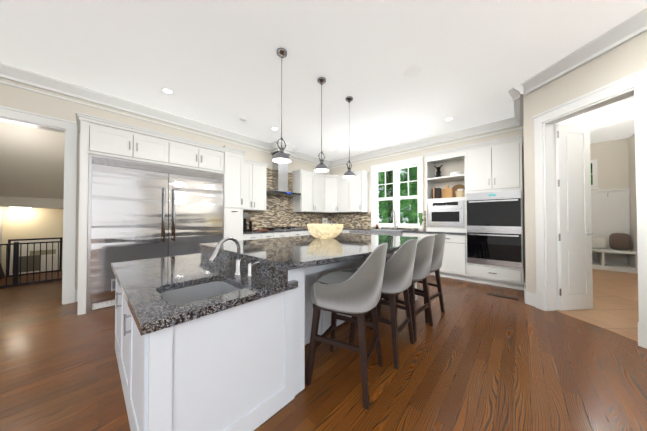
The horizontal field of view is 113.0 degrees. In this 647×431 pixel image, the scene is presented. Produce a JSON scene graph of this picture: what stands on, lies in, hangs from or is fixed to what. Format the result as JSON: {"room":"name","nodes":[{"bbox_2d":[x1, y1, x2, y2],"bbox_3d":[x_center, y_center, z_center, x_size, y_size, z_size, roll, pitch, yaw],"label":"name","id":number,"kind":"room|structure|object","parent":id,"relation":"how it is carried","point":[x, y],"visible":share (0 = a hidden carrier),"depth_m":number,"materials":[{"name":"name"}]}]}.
{"room":"kitchen","nodes":[
{"label":"kitchen","id":0,"kind":"room"},
{"bbox_2d":[0,121,64,276],"bbox_3d":[-5.210,-0.293,3.812,3.130,3.080,1.250,-1,-1,43],"label":"wall","id":1,"kind":"structure","parent":0,"point":[32,168],"depth_m":4.12,"materials":[{"name":"beige paint"}]},
{"bbox_2d":[0,263,4,278],"bbox_3d":[-5.881,0.483,3.794,1.650,1.514,0.048,-1,-1,43],"label":"stair stringer","id":2,"kind":"object","parent":1,"relation":"attached to","point":[2,275],"visible":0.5,"depth_m":4.17,"materials":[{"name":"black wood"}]},
{"bbox_2d":[9,207,29,210],"bbox_3d":[-6.226,-0.127,4.396,0.256,0.075,0.260,-1,-1,43],"label":"light","id":3,"kind":"object","parent":1,"relation":"attached to","point":[19,208],"visible":1,"depth_m":4.33,"materials":[{"name":"white"}]},
{"bbox_2d":[0,106,76,304],"bbox_3d":[-3.995,-0.056,2.694,0.187,2.575,1.170,-1,-1,43],"label":"door frame","id":4,"kind":"structure","parent":1,"relation":"attached to","point":[9,115],"depth_m":3.01,"materials":[{"name":"white paint"}]},
{"bbox_2d":[0,271,646,430],"bbox_3d":[0.255,1.272,3.452,11.640,0.060,12.040,-1,-1,43],"label":"floor","id":5,"kind":"structure","parent":0,"point":[476,357],"depth_m":1.66,"materials":[{"name":"brown wood"}]},
{"bbox_2d":[0,241,62,288],"bbox_3d":[-5.306,0.858,3.884,0.070,0.780,0.950,-1,-1,43],"label":"railing","id":6,"kind":"object","parent":5,"relation":"on","point":[16,283],"visible":0.79,"depth_m":3.80,"materials":[{"name":"black metal"}]},
{"bbox_2d":[7,237,62,276],"bbox_3d":[-6.209,0.876,4.631,0.120,0.756,0.710,-1,-1,43],"label":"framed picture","id":7,"kind":"object","parent":5,"relation":"on","point":[30,259],"visible":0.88,"depth_m":4.63,"materials":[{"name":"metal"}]},
{"bbox_2d":[87,154,222,312],"bbox_3d":[-2.622,0.233,3.521,0.723,2.010,1.680,-1,-1,43],"label":"fridge","id":8,"kind":"object","parent":5,"relation":"on","point":[137,210],"visible":0.85,"depth_m":3.10,"materials":[{"name":"silver metal"}]},
{"bbox_2d":[223,148,242,241],"bbox_3d":[-1.961,0.006,4.321,0.680,2.496,0.381,-1,-1,43],"label":"tall cabinet","id":9,"kind":"object","parent":5,"relation":"on","point":[233,182],"depth_m":4.10,"materials":[{"name":"grey paint"}]},
{"bbox_2d":[243,228,317,235],"bbox_3d":[-0.707,0.374,5.716,0.635,0.040,3.374,-1,-1,43],"label":"countertop","id":10,"kind":"structure","parent":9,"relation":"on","point":[302,229],"depth_m":4.99,"materials":[{"name":"grey stone"}]},
{"bbox_2d":[243,214,249,230],"bbox_3d":[-1.779,0.154,4.750,0.255,0.370,0.190,-1,-1,43],"label":"coffee maker","id":11,"kind":"object","parent":10,"relation":"on","point":[246,216],"visible":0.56,"depth_m":4.69,"materials":[{"name":"black metal"}]},
{"bbox_2d":[249,220,251,230],"bbox_3d":[-1.667,0.227,4.904,0.074,0.230,0.074,-1,-1,43],"label":"grinder","id":12,"kind":"object","parent":10,"relation":"on","point":[250,224],"visible":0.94,"depth_m":4.87,"materials":[{"name":"black metal"}]},
{"bbox_2d":[253,227,268,230],"bbox_3d":[-1.409,0.304,4.829,0.200,0.074,0.280,-1,-1,43],"label":"wood tray","id":13,"kind":"object","parent":10,"relation":"on","point":[263,229],"visible":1,"depth_m":4.80,"materials":[{"name":"brown wood"}]},
{"bbox_2d":[266,227,300,230],"bbox_3d":[-1.013,0.323,5.361,0.515,0.050,0.910,-1,-1,43],"label":"cooktop","id":14,"kind":"object","parent":10,"relation":"in","point":[281,228],"visible":0.98,"depth_m":5.31,"materials":[{"name":"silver metal"}]},
{"bbox_2d":[322,218,327,226],"bbox_3d":[0.039,0.219,6.854,0.240,0.300,0.026,1,-1,-39],"label":"frame","id":15,"kind":"object","parent":10,"relation":"on","point":[324,220],"visible":0.67,"depth_m":6.83,"materials":[{"name":"grey"}]},
{"bbox_2d":[243,232,266,239],"bbox_3d":[-1.682,0.819,4.658,0.620,0.880,0.509,-1,-1,43],"label":"base cabinet","id":16,"kind":"object","parent":5,"relation":"on","point":[254,235],"depth_m":4.50,"materials":[{"name":"grey paint"}]},
{"bbox_2d":[111,245,416,430],"bbox_3d":[-0.280,0.794,2.555,1.652,0.870,3.135,-1,-1,43],"label":"kitchen island","id":17,"kind":"object","parent":5,"relation":"on","point":[215,336],"depth_m":1.21,"materials":[{"name":"white paint"}]},
{"bbox_2d":[139,293,262,336],"bbox_3d":[-1.164,0.456,1.599,1.720,0.040,0.516,-1,-1,43],"label":"island countertop","id":18,"kind":"structure","parent":17,"relation":"on","point":[232,302],"depth_m":0.97,"materials":[{"name":"grey stone"}]},
{"bbox_2d":[259,281,298,296],"bbox_3d":[-0.895,0.460,1.892,1.720,0.040,0.280,-1,-1,43],"label":"island countertop","id":19,"kind":"structure","parent":17,"relation":"on","point":[274,289],"depth_m":1.31,"materials":[{"name":"grey stone"}]},
{"bbox_2d":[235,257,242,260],"bbox_3d":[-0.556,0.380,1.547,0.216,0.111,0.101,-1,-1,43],"label":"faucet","id":20,"kind":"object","parent":19,"relation":"on","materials":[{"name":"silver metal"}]},
{"bbox_2d":[203,233,420,276],"bbox_3d":[0.108,0.342,2.750,1.749,0.040,2.550,-1,-1,43],"label":"island countertop","id":21,"kind":"structure","parent":17,"relation":"on","point":[309,254],"depth_m":1.96,"materials":[{"name":"grey stone"}]},
{"bbox_2d":[307,224,343,238],"bbox_3d":[0.025,0.223,3.053,0.520,0.205,0.520,-1,-1,43],"label":"bowl","id":22,"kind":"object","parent":21,"relation":"on","point":[323,232],"visible":1,"depth_m":2.88,"materials":[{"name":"beige"}]},
{"bbox_2d":[267,232,274,237],"bbox_3d":[-1.452,0.823,4.908,0.620,0.880,0.408,-1,-1,43],"label":"base cabinet","id":23,"kind":"object","parent":5,"relation":"on","point":[269,234],"depth_m":4.76,"materials":[{"name":"grey paint"}]},
{"bbox_2d":[275,232,306,237],"bbox_3d":[-1.043,0.829,5.354,0.620,0.880,1.038,-1,-1,43],"label":"base cabinet","id":24,"kind":"object","parent":5,"relation":"on","point":[277,234],"depth_m":5.13,"materials":[{"name":"grey paint"}]},
{"bbox_2d":[331,228,350,232],"bbox_3d":[0.661,0.842,6.287,0.641,0.880,0.677,-1,-1,43],"label":"base cabinet","id":25,"kind":"object","parent":5,"relation":"on","point":[345,230],"depth_m":5.95,"materials":[{"name":"grey paint"}]},
{"bbox_2d":[305,243,387,409],"bbox_3d":[0.190,0.709,1.645,0.597,1.015,0.578,-1,-1,43],"label":"stool","id":26,"kind":"object","parent":5,"relation":"on","point":[354,292],"visible":1,"depth_m":1.44,"materials":[{"name":"grey plastic"}]},
{"bbox_2d":[351,228,382,234],"bbox_3d":[1.149,0.836,5.875,0.760,0.880,0.625,-1,-1,43],"label":"base cabinet","id":27,"kind":"object","parent":5,"relation":"on","point":[378,231],"depth_m":5.59,"materials":[{"name":"grey paint"}]},
{"bbox_2d":[363,228,374,231],"bbox_3d":[0.917,0.379,6.088,1.251,0.040,0.635,-1,-1,43],"label":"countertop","id":28,"kind":"structure","parent":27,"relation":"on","point":[364,229],"depth_m":5.51,"materials":[{"name":"grey stone"}]},
{"bbox_2d":[349,239,417,369],"bbox_3d":[0.572,0.714,2.004,0.551,1.015,0.545,-1,-1,43],"label":"stool","id":29,"kind":"object","parent":5,"relation":"on","point":[398,271],"visible":0.54,"depth_m":1.76,"materials":[{"name":"black wood"}]},
{"bbox_2d":[377,236,434,341],"bbox_3d":[0.913,0.719,2.376,0.551,1.015,0.545,-1,-1,43],"label":"stool","id":30,"kind":"object","parent":5,"relation":"on","point":[423,257],"visible":0.44,"depth_m":2.16,"materials":[{"name":"black wood"}]},
{"bbox_2d":[408,233,445,322],"bbox_3d":[1.233,0.724,2.745,0.566,1.015,0.554,-1,-1,43],"label":"stool","id":31,"kind":"object","parent":5,"relation":"on","point":[437,255],"visible":0.35,"depth_m":2.57,"materials":[{"name":"black wood"}]},
{"bbox_2d":[399,232,462,279],"bbox_3d":[2.427,0.820,4.706,1.285,0.880,0.620,-1,-1,43],"label":"base cabinet","id":32,"kind":"object","parent":5,"relation":"on","point":[452,261],"depth_m":4.22,"materials":[{"name":"grey paint"}]},
{"bbox_2d":[391,210,397,228],"bbox_3d":[1.816,0.109,5.488,0.103,0.482,0.216,-1,-1,43],"label":"sink faucet","id":33,"kind":"object","parent":32,"relation":"on","point":[395,225],"visible":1,"depth_m":5.55,"materials":[{"name":"silver metal"}]},
{"bbox_2d":[407,228,462,235],"bbox_3d":[2.445,0.360,4.685,1.218,0.040,0.635,-1,-1,43],"label":"countertop","id":34,"kind":"structure","parent":32,"relation":"on","point":[427,229],"depth_m":4.32,"materials":[{"name":"grey stone"}]},
{"bbox_2d":[418,213,423,230],"bbox_3d":[2.234,0.134,4.930,0.136,0.416,0.258,0,-1,19],"label":"plant pot","id":35,"kind":"object","parent":34,"relation":"on","point":[420,221],"visible":1,"depth_m":4.88,"materials":[{"name":"white ceramic"}]},
{"bbox_2d":[463,136,523,289],"bbox_3d":[3.175,-0.018,4.014,0.812,2.536,0.645,-1,-1,43],"label":"tall cabinet","id":36,"kind":"object","parent":5,"relation":"on","point":[480,224],"depth_m":3.76,"materials":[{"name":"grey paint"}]},
{"bbox_2d":[487,292,518,299],"bbox_3d":[2.746,1.236,3.290,0.370,0.007,0.110,-1,-1,43],"label":"floor vent","id":37,"kind":"object","parent":5,"relation":"in","point":[504,296],"visible":1,"depth_m":3.26,"materials":[{"name":"brown metal"}]},
{"bbox_2d":[0,31,646,293],"bbox_3d":[1.408,-0.313,2.416,8.510,3.080,12.040,-1,-1,43],"label":"wall","id":38,"kind":"structure","parent":0,"point":[627,58],"depth_m":2.98,"materials":[{"name":"beige paint"}]},
{"bbox_2d":[87,116,174,166],"bbox_3d":[-2.926,-1.001,3.283,0.680,0.431,0.903,-1,-1,43],"label":"upper cabinet","id":39,"kind":"object","parent":38,"relation":"attached to","point":[103,139],"depth_m":3.00,"materials":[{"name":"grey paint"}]},
{"bbox_2d":[0,62,327,165],"bbox_3d":[-2.658,-1.723,4.008,0.112,0.215,8.580,-1,-1,43],"label":"crown molding","id":40,"kind":"structure","parent":38,"relation":"attached to","point":[9,72],"depth_m":3.38,"materials":[{"name":"white paint"}]},
{"bbox_2d":[175,140,226,175],"bbox_3d":[-2.395,-0.993,3.862,0.680,0.431,0.903,-1,-1,43],"label":"upper cabinet","id":41,"kind":"object","parent":38,"relation":"attached to","point":[188,154],"depth_m":3.67,"materials":[{"name":"grey paint"}]},
{"bbox_2d":[243,160,266,210],"bbox_3d":[-1.704,-0.646,4.855,0.350,1.056,0.740,-1,-1,43],"label":"upper cabinet","id":42,"kind":"object","parent":38,"relation":"attached to","point":[254,175],"depth_m":4.78,"materials":[{"name":"grey paint"}]},
{"bbox_2d":[266,140,300,196],"bbox_3d":[-0.999,-1.149,5.436,0.588,1.320,1.000,-1,-1,43],"label":"range hood","id":43,"kind":"object","parent":38,"relation":"attached to","point":[279,179],"visible":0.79,"depth_m":5.43,"materials":[{"name":"silver metal"}]},
{"bbox_2d":[292,172,322,211],"bbox_3d":[-0.381,-0.646,6.266,0.392,1.096,1.008,-1,-1,43],"label":"upper cabinet","id":44,"kind":"object","parent":38,"relation":"attached to","point":[310,185],"depth_m":6.00,"materials":[{"name":"grey paint"}]},
{"bbox_2d":[323,176,338,211],"bbox_3d":[0.221,-0.640,6.718,0.667,1.096,0.667,-1,-1,43],"label":"upper cabinet","id":45,"kind":"object","parent":38,"relation":"attached to","point":[330,183],"depth_m":6.51,"materials":[{"name":"grey paint"}]},
{"bbox_2d":[243,168,425,229],"bbox_3d":[0.249,-0.434,4.853,3.228,1.549,3.376,-1,-1,43],"label":"backsplash","id":46,"kind":"structure","parent":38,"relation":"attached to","point":[275,216],"depth_m":5.91,"materials":[{"name":"tile"}]},
{"bbox_2d":[339,176,350,211],"bbox_3d":[0.689,-0.643,6.477,0.542,1.096,0.391,-1,-1,43],"label":"upper cabinet","id":47,"kind":"object","parent":38,"relation":"attached to","point":[344,183],"depth_m":6.33,"materials":[{"name":"grey paint"}]},
{"bbox_2d":[351,172,369,211],"bbox_3d":[1.001,-0.647,6.218,0.504,1.096,0.350,-1,-1,43],"label":"upper cabinet","id":48,"kind":"object","parent":38,"relation":"attached to","point":[359,184],"depth_m":6.05,"materials":[{"name":"grey paint"}]},
{"bbox_2d":[370,156,423,227],"bbox_3d":[1.922,-0.552,5.672,1.430,1.740,0.194,-1,-1,43],"label":"window","id":49,"kind":"structure","parent":38,"relation":"in","point":[395,167],"depth_m":5.63,"materials":[{"name":"white paint"}]},
{"bbox_2d":[328,118,522,167],"bbox_3d":[1.960,-1.702,5.517,4.644,0.215,0.112,-1,-1,43],"label":"crown molding","id":50,"kind":"structure","parent":38,"relation":"attached to","point":[506,123],"depth_m":4.93,"materials":[{"name":"white paint"}]},
{"bbox_2d":[427,196,462,227],"bbox_3d":[2.641,-0.050,4.533,0.660,0.605,0.564,-1,-1,43],"label":"microwave","id":51,"kind":"object","parent":38,"relation":"attached to","point":[441,212],"depth_m":4.32,"materials":[{"name":"grey metal"}]},
{"bbox_2d":[432,165,464,198],"bbox_3d":[2.695,-0.736,4.597,0.622,0.765,0.330,-1,-1,43],"label":"decor","id":52,"kind":"object","parent":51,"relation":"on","point":[458,190],"visible":0.75,"depth_m":4.65,"materials":[{"name":"black"}]},
{"bbox_2d":[512,82,523,123],"bbox_3d":[3.159,-1.764,3.476,0.112,0.150,1.260,-1,-1,43],"label":"crown molding","id":53,"kind":"structure","parent":38,"relation":"attached to","point":[517,90],"depth_m":3.28,"materials":[{"name":"white paint"}]},
{"bbox_2d":[524,281,526,303],"bbox_3d":[3.061,1.154,3.257,0.017,0.170,0.654,-1,-1,43],"label":"baseboard","id":54,"kind":"structure","parent":38,"relation":"attached to","point":[525,292],"depth_m":3.04,"materials":[{"name":"white paint"}]},
{"bbox_2d":[555,123,593,310],"bbox_3d":[3.282,0.008,2.805,0.524,2.425,0.144,0,-1,-7],"label":"door","id":55,"kind":"structure","parent":38,"relation":"in","point":[574,223],"depth_m":2.79,"materials":[{"name":"white paint"}]},
{"bbox_2d":[524,8,646,95],"bbox_3d":[3.127,-1.799,0.974,3.210,0.150,2.861,-1,-1,43],"label":"crown molding","id":56,"kind":"structure","parent":38,"relation":"attached to","point":[632,27],"depth_m":2.31,"materials":[{"name":"white paint"}]},
{"bbox_2d":[533,68,646,348],"bbox_3d":[2.938,-0.060,2.409,0.794,2.575,0.675,-1,-1,43],"label":"door frame","id":57,"kind":"structure","parent":38,"relation":"attached to","point":[631,85],"depth_m":2.60,"materials":[{"name":"white paint"}]},
{"bbox_2d":[0,0,646,160],"bbox_3d":[0.255,-1.868,3.496,11.640,0.060,12.040,-1,-1,43],"label":"ceiling","id":58,"kind":"structure","parent":0,"point":[216,63],"depth_m":2.50,"materials":[{"name":"white paint"}]},
{"bbox_2d":[161,88,173,93],"bbox_3d":[-2.308,-1.840,3.173,0.148,0.004,0.148,0,-1,-2],"label":"recessed light","id":59,"kind":"object","parent":58,"relation":"in","point":[166,90],"depth_m":3.18,"materials":[{"name":"white paint"}]},
{"bbox_2d":[272,48,290,162],"bbox_3d":[-0.471,-1.232,2.415,0.210,1.238,0.210,-1,-1,43],"label":"pendant light","id":60,"kind":"object","parent":58,"relation":"hanging from","point":[281,156],"visible":1,"depth_m":2.40,"materials":[{"name":"silver metal"}]},
{"bbox_2d":[314,77,328,171],"bbox_3d":[-0.025,-1.225,2.901,0.210,1.238,0.210,-1,-1,43],"label":"pendant light","id":61,"kind":"object","parent":58,"relation":"hanging from","point":[321,166],"visible":1,"depth_m":2.89,"materials":[{"name":"silver metal"}]},
{"bbox_2d":[319,102,332,109],"bbox_3d":[0.038,-1.832,3.599,0.235,0.006,0.235,0,-1,19],"label":"ceiling speaker","id":62,"kind":"object","parent":58,"relation":"attached to","point":[325,106],"depth_m":3.60,"materials":[{"name":"white plastic"}]},
{"bbox_2d":[343,96,355,177],"bbox_3d":[0.402,-1.219,3.351,0.210,1.238,0.210,-1,-1,43],"label":"pendant light","id":63,"kind":"object","parent":58,"relation":"hanging from","point":[349,173],"visible":1,"depth_m":3.32,"materials":[{"name":"silver metal"}]},
{"bbox_2d":[403,65,422,77],"bbox_3d":[1.143,-1.844,2.748,0.235,0.006,0.235,-1,-1,37],"label":"ceiling speaker","id":64,"kind":"object","parent":58,"relation":"attached to","point":[412,71],"depth_m":2.74,"materials":[{"name":"white plastic"}]},
{"bbox_2d":[555,269,638,341],"bbox_3d":[4.531,1.238,3.321,1.880,0.004,5.950,-1,-1,43],"label":"floor","id":65,"kind":"structure","parent":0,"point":[615,309],"depth_m":2.93,"materials":[{"name":"beige wood"}]},
{"bbox_2d":[592,248,637,272],"bbox_3d":[6.441,1.040,5.268,1.405,0.455,0.460,-1,-1,43],"label":"bench","id":66,"kind":"object","parent":65,"relation":"on","point":[616,260],"visible":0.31,"depth_m":4.98,"materials":[{"name":"white paint"}]},
{"bbox_2d":[592,236,607,248],"bbox_3d":[6.631,0.661,5.248,0.394,0.300,0.150,-1,-1,43],"label":"pillow","id":67,"kind":"object","parent":66,"relation":"on","point":[599,242],"visible":0.6,"depth_m":5.16,"materials":[{"name":"white fabric"}]},
{"bbox_2d":[609,233,631,249],"bbox_3d":[6.894,0.607,4.980,0.316,0.400,0.150,-1,-1,43],"label":"pillow","id":68,"kind":"object","parent":66,"relation":"on","point":[620,241],"visible":1,"depth_m":4.94,"materials":[{"name":"fabric"}]},
{"bbox_2d":[590,138,628,190],"bbox_3d":[6.550,-0.268,5.623,1.670,3.080,0.140,-1,-1,43],"label":"wall","id":69,"kind":"structure","parent":0,"point":[616,162],"depth_m":5.17,"materials":[{"name":"beige paint"}]},
{"bbox_2d":[591,159,598,189],"bbox_3d":[6.616,-1.020,5.448,0.480,0.740,0.040,-1,-1,43],"label":"window","id":70,"kind":"structure","parent":69,"relation":"in","point":[594,175],"depth_m":5.33,"materials":[{"name":"white paint"}]},
{"bbox_2d":[591,189,630,249],"bbox_3d":[6.485,0.328,5.529,1.686,1.885,0.070,-1,-1,43],"label":"wall panel","id":71,"kind":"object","parent":69,"relation":"attached to","point":[610,213],"depth_m":5.17,"materials":[{"name":"white paint"}]},
{"bbox_2d":[628,133,636,251],"bbox_3d":[5.288,-0.308,2.777,0.280,3.080,6.040,-1,-1,43],"label":"wall","id":72,"kind":"structure","parent":0,"point":[631,140],"depth_m":4.84,"materials":[{"name":"beige paint"}]},
{"label":"outside","id":73,"kind":"structure","parent":0,"visible":0},
{"bbox_2d":[378,166,417,223],"bbox_3d":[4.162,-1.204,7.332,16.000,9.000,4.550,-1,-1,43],"label":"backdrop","id":74,"kind":"structure","parent":73,"point":[381,195],"depth_m":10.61,"materials":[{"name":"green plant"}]}
]}

